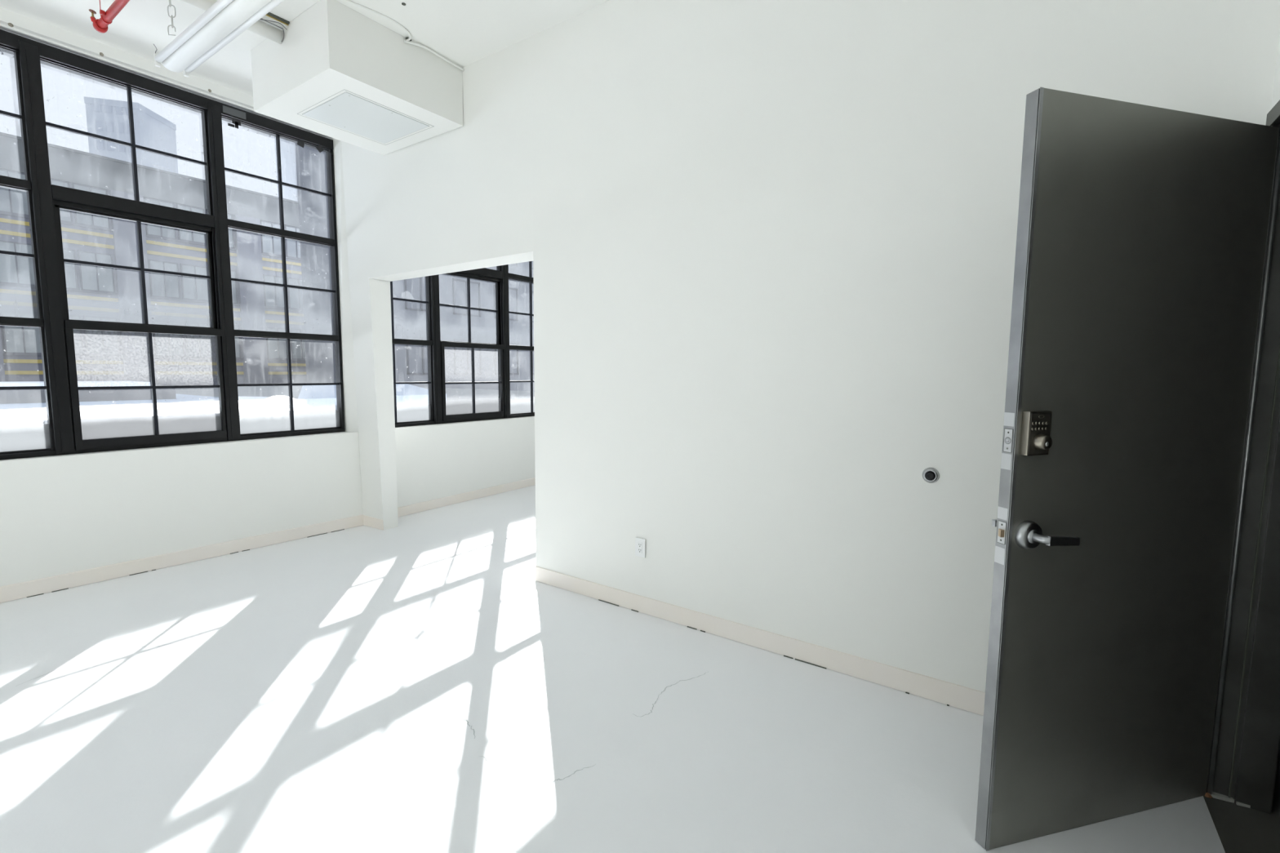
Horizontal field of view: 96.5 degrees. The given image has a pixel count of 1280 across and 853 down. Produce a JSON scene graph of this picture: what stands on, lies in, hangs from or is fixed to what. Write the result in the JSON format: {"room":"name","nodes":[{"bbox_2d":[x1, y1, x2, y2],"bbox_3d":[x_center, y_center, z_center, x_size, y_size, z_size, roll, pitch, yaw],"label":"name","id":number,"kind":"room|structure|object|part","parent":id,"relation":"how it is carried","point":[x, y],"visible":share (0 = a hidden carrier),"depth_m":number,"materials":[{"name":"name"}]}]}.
{"room":"empty loft studio","nodes":[
{"label":"empty loft studio","id":0,"kind":"room"},
{"bbox_2d":[0,7,535,586],"bbox_3d":[-3.071,-0.832,5.055,0.365,3.840,13.100,4,7,35],"label":"wall","id":1,"kind":"structure","parent":0,"point":[60,514],"depth_m":4.42,"materials":[{"name":"white paint"}]},
{"bbox_2d":[0,29,345,459],"bbox_3d":[-3.656,-1.177,4.185,0.117,2.670,2.860,4,7,35],"label":"window","id":2,"kind":"structure","parent":1,"relation":"in","point":[65,432],"depth_m":4.16,"materials":[{"name":"black paint"}]},
{"bbox_3d":[-4.224,-1.088,3.398,0.005,0.820,0.875,4,7,34],"label":"pane","id":3,"kind":"part","parent":2,"relation":"part of","materials":[{"name":"clear glass"}]},
{"bbox_3d":[-4.231,-0.224,3.481,0.005,0.814,0.875,4,7,34],"label":"pane","id":4,"kind":"part","parent":2,"relation":"part of","materials":[{"name":"clear glass"}]},
{"bbox_3d":[-3.658,-2.027,4.119,0.005,0.801,0.903,4,7,34],"label":"pane","id":5,"kind":"part","parent":2,"relation":"part of","materials":[{"name":"clear glass"}]},
{"bbox_3d":[-3.673,-1.127,4.215,0.040,0.820,0.882,4,7,34],"label":"sash","id":6,"kind":"part","parent":2,"relation":"part of","materials":[{"name":"black paint"}]},
{"bbox_3d":[-3.674,-1.131,4.217,0.005,0.742,0.834,4,7,34],"label":"pane","id":7,"kind":"part","parent":2,"relation":"part of","materials":[{"name":"clear glass"}]},
{"bbox_3d":[-3.632,-0.312,4.266,0.064,0.888,0.908,4,7,34],"label":"sash","id":8,"kind":"part","parent":2,"relation":"part of","materials":[{"name":"black paint"}]},
{"bbox_3d":[-3.642,-0.317,4.272,0.005,0.764,0.836,4,7,34],"label":"pane","id":9,"kind":"part","parent":2,"relation":"part of","materials":[{"name":"clear glass"}]},
{"bbox_2d":[222,105,245,119],"bbox_3d":[-3.238,-2.509,4.561,0.003,0.052,0.160,4,7,35],"label":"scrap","id":10,"kind":"object","parent":2,"relation":"attached to","point":[226,109],"visible":1,"depth_m":4.56,"materials":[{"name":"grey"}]},
{"bbox_2d":[227,117,240,128],"bbox_3d":[-3.242,-2.428,4.564,0.003,0.072,0.090,4,7,35],"label":"scrap","id":11,"kind":"object","parent":2,"relation":"attached to","point":[237,122],"visible":1,"depth_m":4.57,"materials":[{"name":"black"}]},
{"bbox_3d":[-3.102,-2.097,4.917,0.005,0.805,0.857,4,7,34],"label":"pane","id":12,"kind":"part","parent":2,"relation":"part of","materials":[{"name":"clear glass"}]},
{"bbox_3d":[-3.109,-1.234,5.000,0.005,0.820,0.857,4,7,34],"label":"pane","id":13,"kind":"part","parent":2,"relation":"part of","materials":[{"name":"clear glass"}]},
{"bbox_3d":[-3.115,-0.370,5.083,0.005,0.814,0.857,4,7,34],"label":"pane","id":14,"kind":"part","parent":2,"relation":"part of","materials":[{"name":"clear glass"}]},
{"bbox_2d":[297,138,305,147],"bbox_3d":[-2.954,-2.469,4.978,0.003,0.067,0.067,4,7,35],"label":"scrap","id":15,"kind":"object","parent":2,"relation":"attached to","point":[300,143],"visible":1,"depth_m":4.97,"materials":[{"name":"black"}]},
{"bbox_2d":[315,144,324,152],"bbox_3d":[-2.863,-2.485,5.108,0.003,0.071,0.071,4,7,35],"label":"scrap","id":16,"kind":"object","parent":2,"relation":"attached to","point":[319,148],"visible":1,"depth_m":5.11,"materials":[{"name":"black"}]},
{"bbox_2d":[0,514,364,603],"bbox_3d":[-4.739,1.153,2.749,0.027,0.105,6.934,5,7,36],"label":"baseboard","id":17,"kind":"structure","parent":1,"relation":"attached to","point":[65,581],"depth_m":4.29,"materials":[{"name":"beige paint"}]},
{"bbox_2d":[390,261,534,427],"bbox_3d":[-1.970,-1.397,6.607,0.117,2.670,2.860,4,7,35],"label":"window","id":18,"kind":"structure","parent":1,"relation":"in","point":[438,411],"depth_m":6.58,"materials":[{"name":"black paint"}]},
{"bbox_3d":[-2.538,-1.308,5.820,0.005,0.820,0.875,4,7,34],"label":"pane","id":19,"kind":"part","parent":18,"relation":"part of","materials":[{"name":"clear glass"}]},
{"bbox_3d":[-2.545,-0.444,5.904,0.005,0.814,0.875,4,7,34],"label":"pane","id":20,"kind":"part","parent":18,"relation":"part of","materials":[{"name":"clear glass"}]},
{"bbox_3d":[-1.974,-1.397,6.611,0.105,2.670,2.860,4,7,34],"label":"frame","id":21,"kind":"part","parent":18,"relation":"part of","materials":[{"name":"black paint"}]},
{"bbox_3d":[-1.988,-1.351,6.640,0.005,0.742,0.834,4,7,34],"label":"pane","id":22,"kind":"part","parent":18,"relation":"part of","materials":[{"name":"clear glass"}]},
{"bbox_3d":[-1.987,-1.347,6.638,0.040,0.820,0.882,4,7,34],"label":"sash","id":23,"kind":"part","parent":18,"relation":"part of","materials":[{"name":"black paint"}]},
{"bbox_3d":[-1.945,-0.532,6.689,0.064,0.888,0.908,4,7,34],"label":"sash","id":24,"kind":"part","parent":18,"relation":"part of","materials":[{"name":"black paint"}]},
{"bbox_3d":[-1.956,-0.537,6.695,0.005,0.764,0.836,4,7,34],"label":"pane","id":25,"kind":"part","parent":18,"relation":"part of","materials":[{"name":"clear glass"}]},
{"bbox_3d":[-1.416,-2.317,7.340,0.005,0.805,0.857,4,7,34],"label":"pane","id":26,"kind":"part","parent":18,"relation":"part of","materials":[{"name":"clear glass"}]},
{"bbox_3d":[-1.429,-0.590,7.506,0.005,0.814,0.857,4,7,34],"label":"pane","id":27,"kind":"part","parent":18,"relation":"part of","materials":[{"name":"clear glass"}]},
{"bbox_2d":[0,0,608,96],"bbox_3d":[-0.592,-2.633,3.166,6.280,0.254,13.300,4,7,35],"label":"ceiling","id":28,"kind":"structure","parent":0,"point":[464,33],"depth_m":3.62,"materials":[{"name":"white paint"}]},
{"bbox_2d":[88,0,129,32],"bbox_3d":[-1.406,-2.304,2.125,4.359,0.222,0.080,4,7,35],"label":"pipe","id":29,"kind":"object","parent":28,"relation":"attached to","point":[100,24],"visible":1,"depth_m":3.26,"materials":[{"name":"red metal"}]},
{"bbox_2d":[153,0,284,77],"bbox_3d":[-1.971,-2.335,2.893,2.466,0.323,0.232,4,7,35],"label":"ceiling light","id":30,"kind":"object","parent":28,"relation":"hanging from","point":[224,20],"depth_m":3.23,"materials":[{"name":"white metal"}]},
{"bbox_3d":[-2.693,-2.395,3.276,0.047,0.287,0.022,0,5,0],"label":"hanging chain","id":31,"kind":"part","parent":30,"relation":"part of","materials":[{"name":"white metal"}]},
{"bbox_2d":[259,18,286,29],"bbox_3d":[-2.321,-2.525,3.551,0.027,0.024,0.231,5,7,42],"label":"wire","id":32,"kind":"object","parent":28,"relation":"attached to","point":[260,19],"visible":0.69,"depth_m":3.57,"materials":[{"name":"grey"}]},
{"bbox_2d":[265,12,289,25],"bbox_3d":[-2.364,-2.541,3.435,0.026,0.016,0.468,4,7,35],"label":"ceiling slot","id":33,"kind":"object","parent":28,"relation":"attached to","point":[270,15],"visible":0.56,"depth_m":3.57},
{"bbox_2d":[250,0,463,155],"bbox_3d":[-1.992,-2.401,4.069,1.027,0.408,0.968,4,7,35],"label":"box","id":34,"kind":"object","parent":28,"relation":"attached to","point":[336,72],"visible":1,"depth_m":3.80,"materials":[{"name":"white paint"}]},
{"bbox_2d":[180,0,283,44],"bbox_3d":[-2.490,-2.497,3.454,0.080,0.080,0.589,4,7,35],"label":"conduit pipe","id":35,"kind":"object","parent":34,"relation":"attached to","point":[260,28],"visible":0.51,"depth_m":3.57,"materials":[{"name":"white metal"}]},
{"bbox_2d":[261,17,283,29],"bbox_3d":[-2.376,-2.534,3.522,0.031,0.017,0.336,4,7,35],"label":"wire","id":36,"kind":"object","parent":35,"relation":"on","point":[261,18],"visible":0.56,"depth_m":3.61,"materials":[{"name":"grey"}]},
{"bbox_3d":[-1.964,-2.204,4.110,0.576,0.005,0.614,4,7,34],"label":"access panel","id":37,"kind":"part","parent":34,"relation":"part of","materials":[{"name":"white paint"}]},
{"bbox_2d":[344,0,411,40],"bbox_3d":[-1.754,-2.522,3.385,0.105,0.036,0.918,4,7,35],"label":"cable","id":38,"kind":"object","parent":28,"relation":"attached to","point":[348,1],"visible":1,"depth_m":3.53,"materials":[{"name":"white plastic"}]},
{"bbox_2d":[404,40,464,71],"bbox_3d":[-1.411,-2.568,3.952,0.025,0.038,0.477,4,7,35],"label":"cable","id":39,"kind":"object","parent":28,"relation":"attached to","point":[405,41],"visible":1,"depth_m":3.93,"materials":[{"name":"white plastic"}]},
{"bbox_2d":[0,484,1279,852],"bbox_3d":[0.151,1.279,3.004,8.200,0.121,13.100,4,7,35],"label":"floor","id":40,"kind":"structure","parent":0,"point":[414,686],"depth_m":2.41,"materials":[{"name":"grey paint"}]},
{"bbox_2d":[331,0,1279,692],"bbox_3d":[-0.298,-0.671,3.767,6.040,3.810,0.263,4,7,35],"label":"wall","id":41,"kind":"structure","parent":0,"point":[771,245],"depth_m":2.96,"materials":[{"name":"white paint"}]},
{"bbox_2d":[363,515,383,530],"bbox_3d":[-2.535,0.911,5.436,0.325,0.102,0.020,4,7,34],"label":"baseboard","id":42,"kind":"structure","parent":41,"relation":"attached to","point":[374,522],"depth_m":5.42,"materials":[{"name":"beige paint"}]},
{"bbox_2d":[635,537,645,557],"bbox_3d":[0.002,0.750,3.536,0.072,0.116,0.011,4,7,35],"label":"wall outlet","id":43,"kind":"object","parent":41,"relation":"attached to","point":[640,544],"visible":1,"depth_m":3.53,"materials":[{"name":"white plastic"}]},
{"bbox_2d":[637,542,642,553],"bbox_3d":[0.000,0.750,3.534,0.033,0.068,0.004,4,7,35],"label":"receptacle","id":44,"kind":"object","parent":43,"relation":"attached to","point":[639,544],"depth_m":3.53,"materials":[{"name":"grey plastic"}]},
{"bbox_2d":[534,566,985,715],"bbox_3d":[0.668,1.160,3.109,3.462,0.105,0.022,4,7,35],"label":"baseboard","id":45,"kind":"structure","parent":41,"relation":"attached to","point":[961,697],"depth_m":3.03,"materials":[{"name":"beige paint"}]},
{"bbox_2d":[922,467,939,483],"bbox_3d":[1.310,0.221,2.576,0.072,0.072,0.030,4,7,35],"label":"bumper cover","id":46,"kind":"object","parent":41,"relation":"attached to","point":[931,475],"visible":1,"depth_m":2.57,"materials":[{"name":"silver metal"}]},
{"bbox_2d":[1271,31,1279,109],"bbox_3d":[0.248,-0.227,-0.804,0.110,3.810,7.200,4,7,35],"label":"wall","id":47,"kind":"structure","parent":0,"point":[1276,95],"depth_m":1.89,"materials":[{"name":"white paint"}]},
{"bbox_2d":[974,87,1279,850],"bbox_3d":[1.568,0.189,1.833,1.000,2.292,0.184,-1,6,-15],"label":"door","id":48,"kind":"structure","parent":47,"relation":"in","point":[1145,235],"depth_m":1.80,"materials":[{"name":"metal"}]},
{"bbox_3d":[1.179,0.306,1.831,0.115,0.022,0.014,-1,6,-15],"label":"handle","id":49,"kind":"part","parent":48,"relation":"part of","materials":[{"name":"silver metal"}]},
{"bbox_3d":[1.095,0.321,1.728,0.004,0.066,0.026,-1,6,-15],"label":"latch plate","id":50,"kind":"part","parent":48,"relation":"part of","materials":[{"name":"silver metal"}]},
{"bbox_3d":[1.097,0.042,1.701,0.004,0.068,0.026,-1,6,-15],"label":"deadbolt plate","id":51,"kind":"part","parent":48,"relation":"part of","materials":[{"name":"silver metal"}]},
{"bbox_3d":[1.239,0.335,1.673,0.111,0.034,0.013,-1,6,-15],"label":"lever handle","id":52,"kind":"part","parent":48,"relation":"part of","materials":[{"name":"black metal"}]},
{"bbox_2d":[1204,99,1279,814],"bbox_3d":[1.835,0.170,1.512,0.185,2.400,1.140,4,7,35],"label":"trim","id":53,"kind":"structure","parent":47,"relation":"attached to","point":[1248,746],"depth_m":1.95,"materials":[{"name":"metal"}]},
{"label":"outside","id":54,"kind":"structure","parent":0,"visible":0},
{"bbox_3d":[-51.106,6.360,72.798,154.300,0.400,180.000,4,7,35],"label":"ground","id":55,"kind":"structure","parent":54,"visible":0},
{"bbox_2d":[84,96,177,173],"bbox_3d":[-61.843,-16.037,71.342,7.956,44.300,8.670,4,7,35],"label":"building","id":56,"kind":"structure","parent":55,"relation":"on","point":[106,117],"depth_m":66.78,"materials":[{"name":"grey concrete"}]},
{"bbox_2d":[0,132,306,385],"bbox_3d":[-35.419,-4.720,46.702,12.300,26.900,55.200,4,7,35],"label":"building","id":57,"kind":"structure","parent":55,"relation":"on","point":[184,251],"depth_m":38.66,"materials":[{"name":"paint"}]},
{"bbox_3d":[-36.802,-13.688,33.350,0.040,2.390,1.560,4,7,34],"label":"pane","id":58,"kind":"part","parent":57,"relation":"part of","materials":[{"name":"grey glass"}]},
{"bbox_3d":[-36.833,-9.637,33.739,0.040,2.390,1.560,4,7,34],"label":"pane","id":59,"kind":"part","parent":57,"relation":"part of","materials":[{"name":"glass"}]},
{"bbox_3d":[-36.865,-5.586,34.129,0.040,2.390,1.560,4,7,34],"label":"pane","id":60,"kind":"part","parent":57,"relation":"part of","materials":[{"name":"grey glass"}]},
{"bbox_3d":[-35.793,-12.539,34.902,0.140,0.120,5.380,4,7,34],"label":"window sill","id":61,"kind":"part","parent":57,"relation":"part of","materials":[{"name":"grey concrete"}]},
{"bbox_3d":[-35.824,-8.488,35.292,0.140,0.120,5.380,4,7,34],"label":"window sill","id":62,"kind":"part","parent":57,"relation":"part of","materials":[{"name":"grey"}]},
{"bbox_3d":[-35.799,-13.819,34.790,0.040,2.390,1.560,4,7,34],"label":"pane","id":63,"kind":"part","parent":57,"relation":"part of","materials":[{"name":"glass"}]},
{"bbox_3d":[-35.856,-4.436,35.682,0.140,0.120,5.380,4,7,34],"label":"window sill","id":64,"kind":"part","parent":57,"relation":"part of","materials":[{"name":"grey"}]},
{"bbox_3d":[-35.831,-9.768,35.180,0.040,2.390,1.560,4,7,34],"label":"pane","id":65,"kind":"part","parent":57,"relation":"part of","materials":[{"name":"glass"}]},
{"bbox_3d":[-35.862,-5.717,35.570,0.040,2.390,1.560,4,7,34],"label":"pane","id":66,"kind":"part","parent":57,"relation":"part of","materials":[{"name":"glass"}]},
{"bbox_3d":[-34.797,-13.950,36.231,0.040,2.390,1.560,4,7,34],"label":"pane","id":67,"kind":"part","parent":57,"relation":"part of","materials":[{"name":"glass"}]},
{"bbox_3d":[-34.828,-9.899,36.621,0.040,2.390,1.560,4,7,34],"label":"pane","id":68,"kind":"part","parent":57,"relation":"part of","materials":[{"name":"grey glass"}]},
{"bbox_3d":[-34.860,-5.847,37.011,0.040,2.390,1.560,4,7,34],"label":"pane","id":69,"kind":"part","parent":57,"relation":"part of","materials":[{"name":"glass"}]},
{"bbox_3d":[-32.814,-14.209,39.079,0.040,2.390,1.560,4,7,34],"label":"pane","id":70,"kind":"part","parent":57,"relation":"part of","materials":[{"name":"grey glass"}]},
{"bbox_3d":[-32.846,-10.157,39.469,0.040,2.390,1.560,4,7,34],"label":"pane","id":71,"kind":"part","parent":57,"relation":"part of","materials":[{"name":"glass"}]},
{"bbox_3d":[-32.877,-6.106,39.859,0.040,2.390,1.560,4,7,34],"label":"pane","id":72,"kind":"part","parent":57,"relation":"part of","materials":[{"name":"glass"}]},
{"bbox_3d":[-31.805,-13.059,40.632,0.140,0.120,5.380,4,7,34],"label":"window sill","id":73,"kind":"part","parent":57,"relation":"part of","materials":[{"name":"grey concrete"}]},
{"bbox_3d":[-31.812,-14.339,40.520,0.040,2.390,1.560,4,7,34],"label":"pane","id":74,"kind":"part","parent":57,"relation":"part of","materials":[{"name":"grey glass"}]},
{"bbox_3d":[-31.837,-9.008,41.022,0.140,0.120,5.380,4,7,34],"label":"window sill","id":75,"kind":"part","parent":57,"relation":"part of","materials":[{"name":"grey"}]},
{"bbox_3d":[-31.843,-10.288,40.910,0.040,2.390,1.560,4,7,34],"label":"pane","id":76,"kind":"part","parent":57,"relation":"part of","materials":[{"name":"grey glass"}]},
{"bbox_3d":[-31.868,-4.957,41.411,0.140,0.120,5.380,4,7,34],"label":"window sill","id":77,"kind":"part","parent":57,"relation":"part of","materials":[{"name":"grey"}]},
{"bbox_3d":[-31.875,-6.237,41.300,0.040,2.390,1.560,4,7,34],"label":"pane","id":78,"kind":"part","parent":57,"relation":"part of","materials":[{"name":"glass"}]},
{"bbox_3d":[-30.809,-14.470,41.960,0.040,2.390,1.560,4,7,34],"label":"pane","id":79,"kind":"part","parent":57,"relation":"part of","materials":[{"name":"grey glass"}]},
{"bbox_3d":[-30.840,-10.419,42.350,0.040,2.390,1.560,4,7,34],"label":"pane","id":80,"kind":"part","parent":57,"relation":"part of","materials":[{"name":"glass"}]},
{"bbox_3d":[-30.872,-6.368,42.740,0.040,2.390,1.560,4,7,34],"label":"pane","id":81,"kind":"part","parent":57,"relation":"part of","materials":[{"name":"grey glass"}]},
{"bbox_3d":[-28.827,-14.729,44.809,0.040,2.390,1.560,4,7,34],"label":"pane","id":82,"kind":"part","parent":57,"relation":"part of","materials":[{"name":"glass"}]},
{"bbox_3d":[-28.858,-10.678,45.199,0.040,2.390,1.560,4,7,34],"label":"pane","id":83,"kind":"part","parent":57,"relation":"part of","materials":[{"name":"grey glass"}]},
{"bbox_3d":[-28.890,-6.627,45.589,0.040,2.390,1.560,4,7,34],"label":"pane","id":84,"kind":"part","parent":57,"relation":"part of","materials":[{"name":"glass"}]},
{"bbox_3d":[-27.817,-13.579,46.361,0.140,0.120,5.380,4,7,34],"label":"window sill","id":85,"kind":"part","parent":57,"relation":"part of","materials":[{"name":"grey concrete"}]},
{"bbox_3d":[-27.849,-9.528,46.751,0.140,0.120,5.380,4,7,34],"label":"window sill","id":86,"kind":"part","parent":57,"relation":"part of","materials":[{"name":"grey"}]},
{"bbox_3d":[-27.881,-5.477,47.141,0.140,0.120,5.380,4,7,34],"label":"window sill","id":87,"kind":"part","parent":57,"relation":"part of","materials":[{"name":"grey"}]},
{"bbox_3d":[-27.824,-14.860,46.249,0.040,2.390,1.560,4,7,34],"label":"pane","id":88,"kind":"part","parent":57,"relation":"part of","materials":[{"name":"grey glass"}]},
{"bbox_3d":[-27.855,-10.809,46.639,0.040,2.390,1.560,4,7,34],"label":"pane","id":89,"kind":"part","parent":57,"relation":"part of","materials":[{"name":"grey glass"}]},
{"bbox_3d":[-27.887,-6.757,47.029,0.040,2.390,1.560,4,7,34],"label":"pane","id":90,"kind":"part","parent":57,"relation":"part of","materials":[{"name":"glass"}]},
{"bbox_2d":[0,383,534,424],"bbox_3d":[-13.678,5.467,14.903,21.300,13.050,24.000,4,7,35],"label":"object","id":91,"kind":"structure","parent":55,"relation":"on","point":[251,399],"depth_m":11.53,"materials":[{"name":"white"}]},
{"bbox_2d":[0,381,176,404],"bbox_3d":[-14.703,-0.392,8.151,1.550,0.390,12.650,4,7,35],"label":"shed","id":92,"kind":"object","parent":91,"relation":"on","point":[6,396],"visible":0.7,"depth_m":11.83,"materials":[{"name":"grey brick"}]},
{"bbox_2d":[274,136,297,201],"bbox_3d":[-48.841,-24.594,89.791,7.000,58.000,11.000,4,7,35],"label":"block","id":93,"kind":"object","parent":55,"relation":"on","point":[287,148],"visible":0.02,"depth_m":83.82,"materials":[{"name":"grey"}]},
{"bbox_2d":[295,142,534,391],"bbox_3d":[-4.372,-6.414,48.550,25.030,30.400,34.250,4,7,35],"label":"building","id":94,"kind":"structure","parent":55,"relation":"on","point":[411,361],"depth_m":39.90,"materials":[{"name":"stone"}]},
{"bbox_3d":[1.488,-0.916,6.297,6.400,3.840,5.960,4,7,35],"label":"wall","id":95,"kind":"structure","parent":0,"visible":0},
{"bbox_2d":[397,477,535,516],"bbox_3d":[-1.022,0.668,8.099,0.024,0.098,5.810,4,7,32],"label":"baseboard","id":96,"kind":"structure","parent":95,"relation":"attached to","point":[437,503],"depth_m":6.51,"materials":[{"name":"beige paint"}]}
]}

